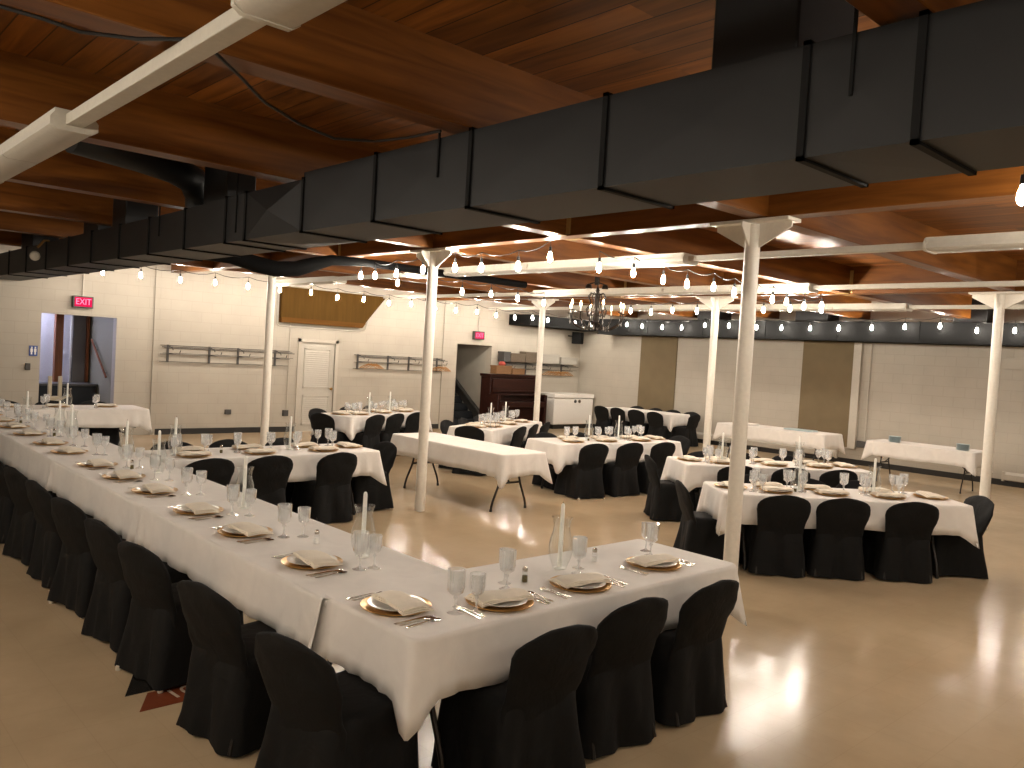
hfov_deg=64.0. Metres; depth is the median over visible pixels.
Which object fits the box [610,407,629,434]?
banquet chair
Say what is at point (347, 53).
ceiling beam
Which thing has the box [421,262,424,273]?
bulb
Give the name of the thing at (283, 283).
diffuser
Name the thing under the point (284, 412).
wall outlet
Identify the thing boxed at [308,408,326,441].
banquet chair
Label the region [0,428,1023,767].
floor
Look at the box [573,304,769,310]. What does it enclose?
fluorescent fixture
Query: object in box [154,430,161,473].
taper candle
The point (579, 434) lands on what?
banquet chair
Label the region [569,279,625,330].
chandelier
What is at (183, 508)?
dinner plate
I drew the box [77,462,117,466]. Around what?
charger plate
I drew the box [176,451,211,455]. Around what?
napkin
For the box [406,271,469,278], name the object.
diffuser
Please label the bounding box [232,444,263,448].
napkin
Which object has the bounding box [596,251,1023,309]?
fluorescent fixture
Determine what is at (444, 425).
banquet chair
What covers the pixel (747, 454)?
banquet chair
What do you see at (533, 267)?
diffuser
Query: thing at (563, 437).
napkin
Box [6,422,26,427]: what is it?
napkin
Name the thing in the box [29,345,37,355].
restroom sign
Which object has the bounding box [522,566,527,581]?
pepper shaker
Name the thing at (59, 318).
wooden post
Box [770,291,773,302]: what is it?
bulb
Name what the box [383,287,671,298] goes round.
fluorescent fixture
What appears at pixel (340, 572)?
spoon
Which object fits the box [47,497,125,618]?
banquet chair
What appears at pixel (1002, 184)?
ceiling beam
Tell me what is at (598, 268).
bulb
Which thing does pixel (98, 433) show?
banquet chair
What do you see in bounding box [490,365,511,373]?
storage box
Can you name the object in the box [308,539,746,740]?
tablecloth
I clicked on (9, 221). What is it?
ceiling beam
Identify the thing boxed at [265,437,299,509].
banquet chair
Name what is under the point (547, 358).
storage box
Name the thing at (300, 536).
goblet
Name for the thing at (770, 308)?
diffuser
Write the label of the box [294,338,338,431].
door
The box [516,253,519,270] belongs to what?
bulb
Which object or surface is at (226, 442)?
banquet chair
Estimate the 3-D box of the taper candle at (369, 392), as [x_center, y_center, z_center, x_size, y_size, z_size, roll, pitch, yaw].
[-2.603,0.330,14.968,0.072,0.386,0.072,1,3,-43]
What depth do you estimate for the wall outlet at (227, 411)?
16.82 m
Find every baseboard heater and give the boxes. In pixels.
[696,432,837,457]
[1001,471,1023,482]
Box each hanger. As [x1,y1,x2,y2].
[338,244,340,255]
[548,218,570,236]
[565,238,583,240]
[835,270,853,293]
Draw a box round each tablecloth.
[0,405,152,433]
[0,411,74,430]
[0,430,142,487]
[45,456,254,542]
[134,497,447,649]
[139,443,386,485]
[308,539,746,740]
[310,409,432,440]
[391,432,552,488]
[447,419,541,444]
[525,436,682,473]
[606,407,689,431]
[660,456,875,491]
[696,481,979,548]
[712,422,844,455]
[861,439,992,475]
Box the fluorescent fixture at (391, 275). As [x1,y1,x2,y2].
[331,273,404,280]
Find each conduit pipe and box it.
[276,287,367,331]
[286,323,290,409]
[864,343,872,440]
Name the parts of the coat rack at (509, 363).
rail, rail, rail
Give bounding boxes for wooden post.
[52,314,63,381]
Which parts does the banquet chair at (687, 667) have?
leg, seat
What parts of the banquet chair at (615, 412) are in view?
seat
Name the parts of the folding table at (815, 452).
leg frame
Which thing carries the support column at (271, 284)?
on the floor
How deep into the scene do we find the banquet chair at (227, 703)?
3.88 m
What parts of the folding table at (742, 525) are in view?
leg frame, leg frame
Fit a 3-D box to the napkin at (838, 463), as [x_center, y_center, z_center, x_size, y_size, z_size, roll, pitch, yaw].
[4.323,1.046,10.718,0.165,0.039,0.300,3,2,-1]
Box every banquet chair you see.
[0,400,19,404]
[0,461,57,543]
[2,466,36,564]
[25,480,93,587]
[35,400,73,428]
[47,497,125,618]
[79,401,120,446]
[81,518,190,652]
[114,541,243,693]
[150,441,192,449]
[176,580,276,757]
[183,458,234,486]
[208,439,246,447]
[229,455,292,508]
[254,632,418,767]
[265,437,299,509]
[289,452,356,523]
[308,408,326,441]
[310,413,348,443]
[339,407,354,410]
[349,415,384,448]
[351,441,396,512]
[379,413,403,441]
[399,412,419,432]
[431,624,597,767]
[438,420,454,468]
[452,426,485,475]
[458,418,468,424]
[473,416,484,421]
[508,426,526,447]
[520,424,538,448]
[532,432,557,489]
[539,422,549,432]
[554,443,608,499]
[567,432,587,436]
[576,597,668,759]
[592,406,611,435]
[598,431,616,436]
[602,443,643,496]
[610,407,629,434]
[628,409,648,435]
[637,442,675,493]
[643,454,695,520]
[647,412,671,439]
[650,579,738,726]
[666,410,680,413]
[669,436,689,454]
[672,414,700,446]
[673,480,738,566]
[684,412,698,415]
[687,451,716,509]
[717,466,757,481]
[727,475,767,539]
[729,453,759,459]
[739,495,810,577]
[771,468,810,484]
[772,455,797,460]
[785,478,825,485]
[803,498,870,580]
[819,470,857,487]
[836,480,871,539]
[862,502,938,583]
[930,495,994,578]
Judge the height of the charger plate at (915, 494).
0.018 m
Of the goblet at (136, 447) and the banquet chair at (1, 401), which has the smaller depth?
the goblet at (136, 447)
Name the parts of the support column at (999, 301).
cap plate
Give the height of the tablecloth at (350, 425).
0.404 m
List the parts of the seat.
upright arm, upright arm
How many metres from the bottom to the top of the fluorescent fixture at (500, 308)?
0.060 m
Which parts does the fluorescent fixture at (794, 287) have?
string lights, wire raceway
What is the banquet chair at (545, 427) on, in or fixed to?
on the floor
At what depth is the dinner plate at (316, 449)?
9.19 m
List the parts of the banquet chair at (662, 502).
seat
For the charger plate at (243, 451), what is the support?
on the tablecloth at (369, 463)
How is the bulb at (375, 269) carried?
attached to the string lights at (549, 257)
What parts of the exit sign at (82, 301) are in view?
conduit stem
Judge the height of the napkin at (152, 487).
0.039 m
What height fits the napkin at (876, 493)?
0.040 m
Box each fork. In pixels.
[346,591,381,599]
[352,595,370,600]
[452,606,481,618]
[454,604,485,616]
[539,588,568,598]
[540,587,570,597]
[620,566,646,575]
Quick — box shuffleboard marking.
[125,675,185,711]
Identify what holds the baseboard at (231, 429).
attached to the wall at (194, 311)
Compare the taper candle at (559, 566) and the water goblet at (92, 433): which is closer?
the taper candle at (559, 566)
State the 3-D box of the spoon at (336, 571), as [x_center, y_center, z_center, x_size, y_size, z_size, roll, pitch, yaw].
[-0.971,0.993,4.299,0.190,0.010,0.039,2,3,-41]
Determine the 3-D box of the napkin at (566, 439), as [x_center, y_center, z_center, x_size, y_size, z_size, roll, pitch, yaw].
[0.884,0.804,11.871,0.300,0.039,0.165,2,2,-27]
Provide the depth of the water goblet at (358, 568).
4.43 m
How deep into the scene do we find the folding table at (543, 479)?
12.12 m
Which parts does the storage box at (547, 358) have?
box lid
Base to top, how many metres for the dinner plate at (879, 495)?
0.022 m
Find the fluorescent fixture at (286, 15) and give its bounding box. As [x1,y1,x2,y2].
[231,0,346,31]
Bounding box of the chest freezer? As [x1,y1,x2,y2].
[541,392,593,428]
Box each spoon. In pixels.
[240,538,270,542]
[244,539,273,543]
[310,570,342,576]
[315,571,346,577]
[399,616,435,625]
[406,618,440,627]
[528,591,554,601]
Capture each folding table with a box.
[321,599,332,664]
[350,483,354,514]
[403,458,525,511]
[429,705,444,767]
[541,463,553,488]
[695,487,701,497]
[726,442,825,462]
[741,524,938,578]
[876,456,972,493]
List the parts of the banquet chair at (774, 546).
seat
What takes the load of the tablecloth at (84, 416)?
on the folding table
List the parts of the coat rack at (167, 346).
rail, rail, rail, rail, rail, rail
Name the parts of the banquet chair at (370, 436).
seat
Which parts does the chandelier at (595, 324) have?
arm, arm, arm, arm, stem, arm, arm, arm, arm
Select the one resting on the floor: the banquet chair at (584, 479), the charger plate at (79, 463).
the banquet chair at (584, 479)
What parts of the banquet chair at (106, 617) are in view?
seat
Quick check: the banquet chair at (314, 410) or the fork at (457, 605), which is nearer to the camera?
the fork at (457, 605)
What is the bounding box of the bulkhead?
[279,286,384,327]
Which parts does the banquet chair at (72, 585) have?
seat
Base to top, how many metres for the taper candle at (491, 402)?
0.386 m
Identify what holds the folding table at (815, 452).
on the floor
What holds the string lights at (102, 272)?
hanging from the ceiling beam at (1002, 184)
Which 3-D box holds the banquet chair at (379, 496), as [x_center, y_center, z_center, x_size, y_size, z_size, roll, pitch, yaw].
[-1.760,1.102,9.912,0.636,0.793,0.545,1,3,-44]
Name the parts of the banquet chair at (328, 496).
seat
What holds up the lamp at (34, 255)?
attached to the air duct at (792, 97)
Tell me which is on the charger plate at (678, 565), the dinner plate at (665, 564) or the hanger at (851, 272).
the dinner plate at (665, 564)
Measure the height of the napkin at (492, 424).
0.039 m
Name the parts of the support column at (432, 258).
cap plate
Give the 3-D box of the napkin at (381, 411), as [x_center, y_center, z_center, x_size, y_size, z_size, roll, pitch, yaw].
[-2.373,0.498,15.095,0.165,0.039,0.300,4,2,27]
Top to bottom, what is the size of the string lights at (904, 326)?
0.355 m
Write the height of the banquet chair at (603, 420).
0.785 m
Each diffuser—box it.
[0,150,37,182]
[2,119,88,162]
[276,281,304,286]
[299,279,340,284]
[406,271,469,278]
[461,267,532,275]
[527,263,609,272]
[533,292,594,296]
[573,308,661,310]
[592,291,663,295]
[597,258,691,268]
[659,307,768,310]
[663,289,731,294]
[730,287,811,293]
[769,307,835,310]
[833,307,904,310]
[926,239,1023,253]
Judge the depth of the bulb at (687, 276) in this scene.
9.87 m
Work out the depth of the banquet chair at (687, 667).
4.46 m
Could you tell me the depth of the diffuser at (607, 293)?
13.45 m
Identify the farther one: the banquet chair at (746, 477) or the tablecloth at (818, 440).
the tablecloth at (818, 440)
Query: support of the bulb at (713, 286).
attached to the fluorescent fixture at (794, 287)
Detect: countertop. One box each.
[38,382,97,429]
[39,382,97,385]
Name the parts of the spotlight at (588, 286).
stem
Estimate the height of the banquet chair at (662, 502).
0.785 m
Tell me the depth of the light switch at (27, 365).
14.32 m
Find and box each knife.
[236,537,270,541]
[305,569,342,575]
[394,615,433,624]
[531,593,549,603]
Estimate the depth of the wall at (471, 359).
22.20 m
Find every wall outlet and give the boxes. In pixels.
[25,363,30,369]
[224,409,230,413]
[282,410,288,415]
[856,441,865,447]
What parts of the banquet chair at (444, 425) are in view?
seat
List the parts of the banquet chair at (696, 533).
seat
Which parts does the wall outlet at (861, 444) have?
plate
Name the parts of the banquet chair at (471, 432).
seat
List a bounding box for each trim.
[0,230,637,317]
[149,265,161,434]
[425,260,1023,300]
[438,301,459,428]
[845,0,981,25]
[847,342,863,448]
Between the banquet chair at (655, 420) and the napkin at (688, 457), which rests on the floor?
the banquet chair at (655, 420)
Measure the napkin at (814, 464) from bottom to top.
0.039 m
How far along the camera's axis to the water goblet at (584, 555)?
4.60 m
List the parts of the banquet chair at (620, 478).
seat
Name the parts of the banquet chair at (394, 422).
seat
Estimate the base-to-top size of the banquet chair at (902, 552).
0.785 m
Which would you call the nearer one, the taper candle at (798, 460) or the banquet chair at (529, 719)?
the banquet chair at (529, 719)
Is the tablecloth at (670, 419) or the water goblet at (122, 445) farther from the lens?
the tablecloth at (670, 419)
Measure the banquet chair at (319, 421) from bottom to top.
0.793 m
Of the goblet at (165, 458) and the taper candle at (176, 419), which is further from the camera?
the taper candle at (176, 419)
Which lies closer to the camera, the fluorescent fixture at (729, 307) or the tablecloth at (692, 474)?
the tablecloth at (692, 474)
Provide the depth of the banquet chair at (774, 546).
7.75 m
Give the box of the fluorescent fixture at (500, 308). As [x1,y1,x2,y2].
[488,307,569,309]
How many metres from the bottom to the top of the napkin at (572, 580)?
0.039 m
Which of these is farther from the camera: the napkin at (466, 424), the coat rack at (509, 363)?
the coat rack at (509, 363)
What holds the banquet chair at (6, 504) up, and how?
on the floor
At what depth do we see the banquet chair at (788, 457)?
11.29 m
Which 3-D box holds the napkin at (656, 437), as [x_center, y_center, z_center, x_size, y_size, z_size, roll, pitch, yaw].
[2.257,0.841,13.071,0.165,0.039,0.300,2,2,-33]
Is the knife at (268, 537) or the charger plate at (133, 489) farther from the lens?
the charger plate at (133, 489)
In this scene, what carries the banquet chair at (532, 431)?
on the floor
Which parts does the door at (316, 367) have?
louvre panel, louvre panel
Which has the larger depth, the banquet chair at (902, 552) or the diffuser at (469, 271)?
the diffuser at (469, 271)
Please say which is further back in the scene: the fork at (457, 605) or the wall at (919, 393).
the wall at (919, 393)
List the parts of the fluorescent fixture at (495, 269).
string lights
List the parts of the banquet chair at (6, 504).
seat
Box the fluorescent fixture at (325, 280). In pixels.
[276,276,346,286]
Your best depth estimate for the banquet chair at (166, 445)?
8.93 m
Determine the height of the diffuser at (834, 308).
0.050 m
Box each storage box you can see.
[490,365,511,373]
[498,351,510,361]
[510,353,525,362]
[511,368,524,374]
[520,351,536,362]
[543,354,559,363]
[559,357,577,364]
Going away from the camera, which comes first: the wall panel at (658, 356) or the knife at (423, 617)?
the knife at (423, 617)
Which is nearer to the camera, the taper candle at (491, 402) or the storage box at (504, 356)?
the taper candle at (491, 402)
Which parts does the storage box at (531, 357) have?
box lid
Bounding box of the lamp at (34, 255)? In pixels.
[29,240,49,260]
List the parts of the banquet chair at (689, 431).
seat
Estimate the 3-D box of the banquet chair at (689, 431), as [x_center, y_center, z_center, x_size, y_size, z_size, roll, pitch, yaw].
[4.171,1.100,19.780,0.627,0.793,0.542,5,3,45]
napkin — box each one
[0,416,11,419]
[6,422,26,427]
[23,429,41,433]
[42,438,64,443]
[45,403,68,405]
[58,446,86,452]
[88,458,113,466]
[95,403,116,405]
[113,470,141,478]
[143,483,174,493]
[171,446,205,451]
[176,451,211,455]
[185,502,219,514]
[227,522,272,536]
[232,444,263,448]
[244,448,276,452]
[291,442,318,446]
[292,550,342,568]
[309,446,338,449]
[332,411,350,413]
[336,442,357,446]
[370,590,433,615]
[375,410,390,412]
[464,588,533,607]
[465,424,485,426]
[485,423,499,426]
[548,572,610,588]
[558,436,578,438]
[561,438,584,440]
[590,435,609,437]
[595,438,617,440]
[619,435,638,437]
[625,553,679,566]
[630,437,650,439]
[643,435,663,438]
[682,455,700,460]
[704,456,728,459]
[710,459,729,461]
[749,458,774,460]
[751,481,783,486]
[759,486,794,491]
[760,461,787,464]
[792,460,817,462]
[800,483,831,489]
[807,463,833,466]
[813,488,849,494]
[832,462,853,466]
[858,487,891,491]
[870,491,906,497]
[913,491,942,498]
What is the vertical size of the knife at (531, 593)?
0.010 m
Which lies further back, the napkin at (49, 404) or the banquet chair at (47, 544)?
the napkin at (49, 404)
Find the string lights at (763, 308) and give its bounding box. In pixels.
[629,297,822,314]
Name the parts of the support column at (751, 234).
cap plate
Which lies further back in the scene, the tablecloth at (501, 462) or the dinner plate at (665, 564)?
the tablecloth at (501, 462)
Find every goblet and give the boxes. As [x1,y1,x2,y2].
[92,433,101,454]
[122,445,132,467]
[135,447,144,468]
[149,455,160,480]
[164,458,174,480]
[180,468,192,495]
[196,470,206,494]
[226,485,239,515]
[244,488,256,516]
[277,504,291,537]
[297,507,310,537]
[352,530,369,570]
[367,533,382,569]
[446,566,466,612]
[468,572,485,612]
[498,547,513,584]
[499,548,516,587]
[571,537,587,572]
[572,537,586,569]
[640,522,653,551]
[644,522,658,554]
[749,470,758,491]
[859,474,868,494]
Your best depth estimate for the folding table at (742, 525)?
8.07 m
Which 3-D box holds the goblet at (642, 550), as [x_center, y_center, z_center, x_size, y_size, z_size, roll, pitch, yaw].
[0.862,0.980,5.253,0.079,0.183,0.079,1,3,-43]
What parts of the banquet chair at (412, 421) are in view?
seat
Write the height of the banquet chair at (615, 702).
0.785 m
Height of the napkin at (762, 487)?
0.039 m
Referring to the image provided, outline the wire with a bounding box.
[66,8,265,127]
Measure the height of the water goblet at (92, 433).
0.205 m
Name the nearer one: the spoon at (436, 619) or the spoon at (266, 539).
the spoon at (436, 619)
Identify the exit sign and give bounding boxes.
[72,274,93,308]
[472,308,484,339]
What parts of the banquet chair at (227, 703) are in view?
leg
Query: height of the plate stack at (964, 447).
0.109 m
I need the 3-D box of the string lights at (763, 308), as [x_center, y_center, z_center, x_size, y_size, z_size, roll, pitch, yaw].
[3.594,-1.355,14.374,0.053,0.295,3.910,1,3,-43]
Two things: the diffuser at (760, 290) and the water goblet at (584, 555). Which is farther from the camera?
the diffuser at (760, 290)
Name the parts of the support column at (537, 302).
cap plate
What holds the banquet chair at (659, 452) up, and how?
on the floor
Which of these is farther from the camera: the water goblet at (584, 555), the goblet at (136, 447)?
the goblet at (136, 447)
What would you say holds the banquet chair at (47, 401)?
on the floor
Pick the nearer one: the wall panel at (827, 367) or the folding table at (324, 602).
the folding table at (324, 602)
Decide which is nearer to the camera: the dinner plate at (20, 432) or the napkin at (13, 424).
the dinner plate at (20, 432)
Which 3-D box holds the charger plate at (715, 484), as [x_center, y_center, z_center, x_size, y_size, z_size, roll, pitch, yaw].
[2.205,1.034,8.266,0.330,0.018,0.330,3,2,-3]
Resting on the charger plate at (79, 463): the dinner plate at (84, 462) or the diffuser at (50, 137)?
the dinner plate at (84, 462)
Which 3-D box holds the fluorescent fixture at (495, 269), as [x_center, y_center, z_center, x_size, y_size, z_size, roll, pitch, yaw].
[0.277,-1.491,12.569,3.183,0.306,2.724,1,3,-43]
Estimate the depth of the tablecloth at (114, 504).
6.56 m
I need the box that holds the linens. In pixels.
[784,428,817,431]
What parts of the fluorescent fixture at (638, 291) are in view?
wire raceway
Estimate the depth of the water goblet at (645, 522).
5.12 m
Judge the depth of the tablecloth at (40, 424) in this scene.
10.31 m
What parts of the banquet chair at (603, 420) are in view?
seat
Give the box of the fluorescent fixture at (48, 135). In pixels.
[0,107,98,183]
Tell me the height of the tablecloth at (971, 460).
0.398 m
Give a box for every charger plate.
[0,425,29,427]
[13,432,46,435]
[32,441,68,444]
[50,450,87,453]
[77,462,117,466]
[102,474,145,479]
[131,487,177,493]
[173,506,223,514]
[176,454,210,457]
[217,526,272,536]
[243,451,275,454]
[281,555,342,568]
[309,449,337,451]
[335,444,362,447]
[360,595,431,615]
[466,591,533,611]
[549,575,611,592]
[626,556,681,569]
[714,483,747,488]
[758,488,792,493]
[813,491,848,496]
[831,464,857,467]
[870,494,905,499]
[913,493,948,499]
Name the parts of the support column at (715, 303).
cap plate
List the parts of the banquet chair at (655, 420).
seat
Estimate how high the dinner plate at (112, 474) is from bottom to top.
0.022 m
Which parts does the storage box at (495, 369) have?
box lid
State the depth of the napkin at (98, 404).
12.99 m
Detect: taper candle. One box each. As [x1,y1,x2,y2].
[24,391,29,419]
[55,401,61,432]
[64,383,68,406]
[67,403,74,437]
[122,419,129,460]
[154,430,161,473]
[171,416,177,453]
[238,456,248,508]
[287,416,292,449]
[356,491,368,557]
[368,392,370,412]
[489,402,491,423]
[553,501,565,569]
[586,415,590,439]
[617,415,619,439]
[720,432,723,458]
[795,436,800,464]
[797,454,801,491]
[869,458,876,494]
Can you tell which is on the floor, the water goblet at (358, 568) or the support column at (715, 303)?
the support column at (715, 303)
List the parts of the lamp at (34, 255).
reflector bulb, swivel arm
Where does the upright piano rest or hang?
on the floor
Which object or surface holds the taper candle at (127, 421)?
on the tablecloth at (114, 504)
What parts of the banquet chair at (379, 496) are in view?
seat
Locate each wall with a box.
[0,245,582,434]
[39,313,70,381]
[68,315,72,381]
[88,316,113,403]
[456,344,486,410]
[578,300,1023,478]
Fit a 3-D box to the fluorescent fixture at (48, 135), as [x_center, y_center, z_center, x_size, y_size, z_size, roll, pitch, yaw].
[-3.263,-1.542,5.465,0.245,0.117,2.464,1,3,-43]
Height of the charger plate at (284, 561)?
0.018 m
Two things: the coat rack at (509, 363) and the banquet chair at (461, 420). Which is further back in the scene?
the coat rack at (509, 363)
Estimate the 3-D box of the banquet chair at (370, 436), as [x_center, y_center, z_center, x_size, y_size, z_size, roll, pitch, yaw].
[-2.578,0.901,14.231,0.627,0.793,0.542,4,2,29]
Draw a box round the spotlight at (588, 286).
[585,277,607,290]
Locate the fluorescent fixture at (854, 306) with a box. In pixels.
[768,303,1023,310]
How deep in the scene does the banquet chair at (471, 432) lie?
12.97 m
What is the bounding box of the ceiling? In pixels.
[0,0,1023,300]
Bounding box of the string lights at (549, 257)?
[359,241,551,278]
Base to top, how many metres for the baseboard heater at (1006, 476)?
0.180 m
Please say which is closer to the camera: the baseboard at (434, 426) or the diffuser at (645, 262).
the diffuser at (645, 262)
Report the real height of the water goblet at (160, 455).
0.205 m
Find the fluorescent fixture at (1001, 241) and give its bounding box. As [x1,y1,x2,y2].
[922,231,1023,253]
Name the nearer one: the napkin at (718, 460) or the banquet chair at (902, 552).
the banquet chair at (902, 552)
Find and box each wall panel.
[637,336,677,411]
[798,341,854,446]
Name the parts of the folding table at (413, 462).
leg frame, leg frame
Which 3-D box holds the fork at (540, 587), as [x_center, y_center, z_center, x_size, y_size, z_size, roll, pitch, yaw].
[0.226,1.067,4.205,0.197,0.008,0.024,5,3,44]
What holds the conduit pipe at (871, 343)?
attached to the wall at (919, 393)
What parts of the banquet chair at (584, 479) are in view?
seat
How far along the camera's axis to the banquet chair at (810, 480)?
8.97 m
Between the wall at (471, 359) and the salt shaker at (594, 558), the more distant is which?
the wall at (471, 359)
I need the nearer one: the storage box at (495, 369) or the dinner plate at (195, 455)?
the dinner plate at (195, 455)
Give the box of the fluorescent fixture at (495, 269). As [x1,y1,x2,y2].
[396,262,544,305]
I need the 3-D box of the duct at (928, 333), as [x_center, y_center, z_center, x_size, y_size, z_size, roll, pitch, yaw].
[7.224,-1.313,16.099,2.880,0.905,18.470,1,3,-43]
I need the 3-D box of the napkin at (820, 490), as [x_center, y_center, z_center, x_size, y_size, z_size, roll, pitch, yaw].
[3.194,1.070,8.191,0.300,0.039,0.165,3,2,-3]
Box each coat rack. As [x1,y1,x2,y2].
[160,344,293,365]
[353,354,447,371]
[505,362,578,376]
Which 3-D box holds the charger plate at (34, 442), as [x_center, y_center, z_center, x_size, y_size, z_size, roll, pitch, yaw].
[-4.792,0.615,8.512,0.330,0.018,0.330,1,3,-43]
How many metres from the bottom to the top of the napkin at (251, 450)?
0.039 m
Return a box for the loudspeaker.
[568,332,583,343]
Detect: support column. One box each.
[260,275,276,445]
[410,247,458,511]
[528,298,558,420]
[696,296,737,451]
[709,215,800,571]
[968,291,1023,529]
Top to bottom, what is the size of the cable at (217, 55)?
0.034 m
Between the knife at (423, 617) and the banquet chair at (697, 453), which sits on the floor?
the banquet chair at (697, 453)
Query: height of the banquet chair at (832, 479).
0.785 m
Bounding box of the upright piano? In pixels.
[479,373,546,424]
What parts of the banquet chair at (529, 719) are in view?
seat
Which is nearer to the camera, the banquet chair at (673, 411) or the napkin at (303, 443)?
the napkin at (303, 443)
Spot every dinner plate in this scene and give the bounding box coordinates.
[17,431,42,434]
[36,440,64,443]
[54,449,84,452]
[81,461,113,465]
[106,472,141,477]
[135,486,173,492]
[178,505,218,512]
[185,454,206,456]
[223,525,267,534]
[253,451,272,453]
[287,554,336,566]
[316,449,333,450]
[367,594,424,611]
[480,590,527,607]
[557,574,605,588]
[632,555,676,567]
[767,490,787,492]
[818,491,842,494]
[879,495,899,497]
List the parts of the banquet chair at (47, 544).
seat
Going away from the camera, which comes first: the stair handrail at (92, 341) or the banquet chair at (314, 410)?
the banquet chair at (314, 410)
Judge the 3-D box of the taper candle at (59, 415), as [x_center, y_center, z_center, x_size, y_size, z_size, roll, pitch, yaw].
[-5.220,0.372,9.457,0.072,0.386,0.072,1,3,-43]
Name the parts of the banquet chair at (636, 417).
seat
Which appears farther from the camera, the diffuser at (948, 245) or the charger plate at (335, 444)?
the charger plate at (335, 444)
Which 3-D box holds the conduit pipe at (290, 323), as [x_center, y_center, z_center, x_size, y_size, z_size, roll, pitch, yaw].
[-4.823,-0.364,17.687,0.021,1.910,0.024,1,3,-43]
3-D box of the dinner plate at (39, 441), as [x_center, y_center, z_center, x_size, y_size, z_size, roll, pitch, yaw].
[-4.791,0.606,8.512,0.270,0.022,0.270,1,3,-43]
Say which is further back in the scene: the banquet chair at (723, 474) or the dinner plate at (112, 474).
the banquet chair at (723, 474)
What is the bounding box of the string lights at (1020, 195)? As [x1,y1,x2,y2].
[1016,172,1023,205]
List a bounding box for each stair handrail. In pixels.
[91,339,106,377]
[455,379,478,415]
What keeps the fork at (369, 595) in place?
on the tablecloth at (416, 667)
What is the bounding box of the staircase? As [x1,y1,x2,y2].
[453,378,478,424]
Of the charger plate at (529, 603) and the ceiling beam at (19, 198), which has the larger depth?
the ceiling beam at (19, 198)
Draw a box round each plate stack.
[888,436,900,442]
[956,443,969,450]
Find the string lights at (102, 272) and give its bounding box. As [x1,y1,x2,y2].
[101,266,591,322]
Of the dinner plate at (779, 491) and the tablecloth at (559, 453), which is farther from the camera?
the tablecloth at (559, 453)
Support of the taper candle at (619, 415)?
on the tablecloth at (559, 453)
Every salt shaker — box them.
[314,530,319,543]
[592,548,597,561]
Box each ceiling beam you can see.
[0,0,1016,290]
[0,50,971,317]
[0,127,871,319]
[0,181,779,318]
[0,211,697,317]
[171,166,1023,273]
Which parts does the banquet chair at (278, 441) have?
seat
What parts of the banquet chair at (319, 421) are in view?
seat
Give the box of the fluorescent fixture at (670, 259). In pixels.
[526,242,922,272]
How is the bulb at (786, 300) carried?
attached to the fluorescent fixture at (794, 287)
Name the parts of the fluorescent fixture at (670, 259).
wire raceway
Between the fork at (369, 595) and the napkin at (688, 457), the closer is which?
the fork at (369, 595)
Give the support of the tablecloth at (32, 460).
on the folding table
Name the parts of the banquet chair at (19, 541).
seat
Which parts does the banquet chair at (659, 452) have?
seat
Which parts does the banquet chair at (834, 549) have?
seat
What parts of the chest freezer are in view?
lid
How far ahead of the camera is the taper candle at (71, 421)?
9.08 m
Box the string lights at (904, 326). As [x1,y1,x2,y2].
[626,317,1023,332]
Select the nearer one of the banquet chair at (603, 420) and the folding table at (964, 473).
the folding table at (964, 473)
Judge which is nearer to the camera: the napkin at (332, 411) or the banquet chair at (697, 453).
the banquet chair at (697, 453)
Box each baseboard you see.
[154,426,293,434]
[431,424,437,428]
[590,424,1023,487]
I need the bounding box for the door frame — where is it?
[84,316,89,381]
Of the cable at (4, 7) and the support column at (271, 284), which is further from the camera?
the support column at (271, 284)
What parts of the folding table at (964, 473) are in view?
leg frame, leg frame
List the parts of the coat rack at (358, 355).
rail, rail, rail, rail, rail, rail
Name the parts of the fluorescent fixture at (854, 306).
wire raceway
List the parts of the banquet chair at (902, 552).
seat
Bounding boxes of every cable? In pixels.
[0,4,185,40]
[214,53,441,142]
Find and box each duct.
[0,0,1023,287]
[509,298,1023,346]
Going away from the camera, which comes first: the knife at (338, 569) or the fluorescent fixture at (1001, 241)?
the knife at (338, 569)
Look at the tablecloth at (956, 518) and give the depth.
7.95 m
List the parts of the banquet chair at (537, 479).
seat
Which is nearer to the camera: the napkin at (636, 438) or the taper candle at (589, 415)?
the taper candle at (589, 415)
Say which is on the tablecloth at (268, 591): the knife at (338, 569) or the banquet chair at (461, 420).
the knife at (338, 569)
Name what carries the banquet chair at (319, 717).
on the floor
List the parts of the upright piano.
lid, panel, panel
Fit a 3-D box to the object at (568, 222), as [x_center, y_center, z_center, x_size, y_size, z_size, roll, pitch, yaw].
[0.458,-1.642,8.137,0.080,0.346,0.280,1,3,-43]
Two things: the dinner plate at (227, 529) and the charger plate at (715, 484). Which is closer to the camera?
the dinner plate at (227, 529)
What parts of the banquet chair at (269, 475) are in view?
seat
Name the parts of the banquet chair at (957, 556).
seat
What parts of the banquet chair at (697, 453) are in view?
seat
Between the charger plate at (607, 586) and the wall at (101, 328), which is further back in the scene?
the wall at (101, 328)
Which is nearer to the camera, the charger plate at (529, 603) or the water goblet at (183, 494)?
the charger plate at (529, 603)
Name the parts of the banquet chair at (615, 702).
leg, seat, leg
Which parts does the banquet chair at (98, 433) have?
seat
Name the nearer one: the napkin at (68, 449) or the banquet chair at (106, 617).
the banquet chair at (106, 617)
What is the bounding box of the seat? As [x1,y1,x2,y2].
[43,376,69,400]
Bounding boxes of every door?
[71,315,86,381]
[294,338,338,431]
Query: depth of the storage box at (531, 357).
22.21 m

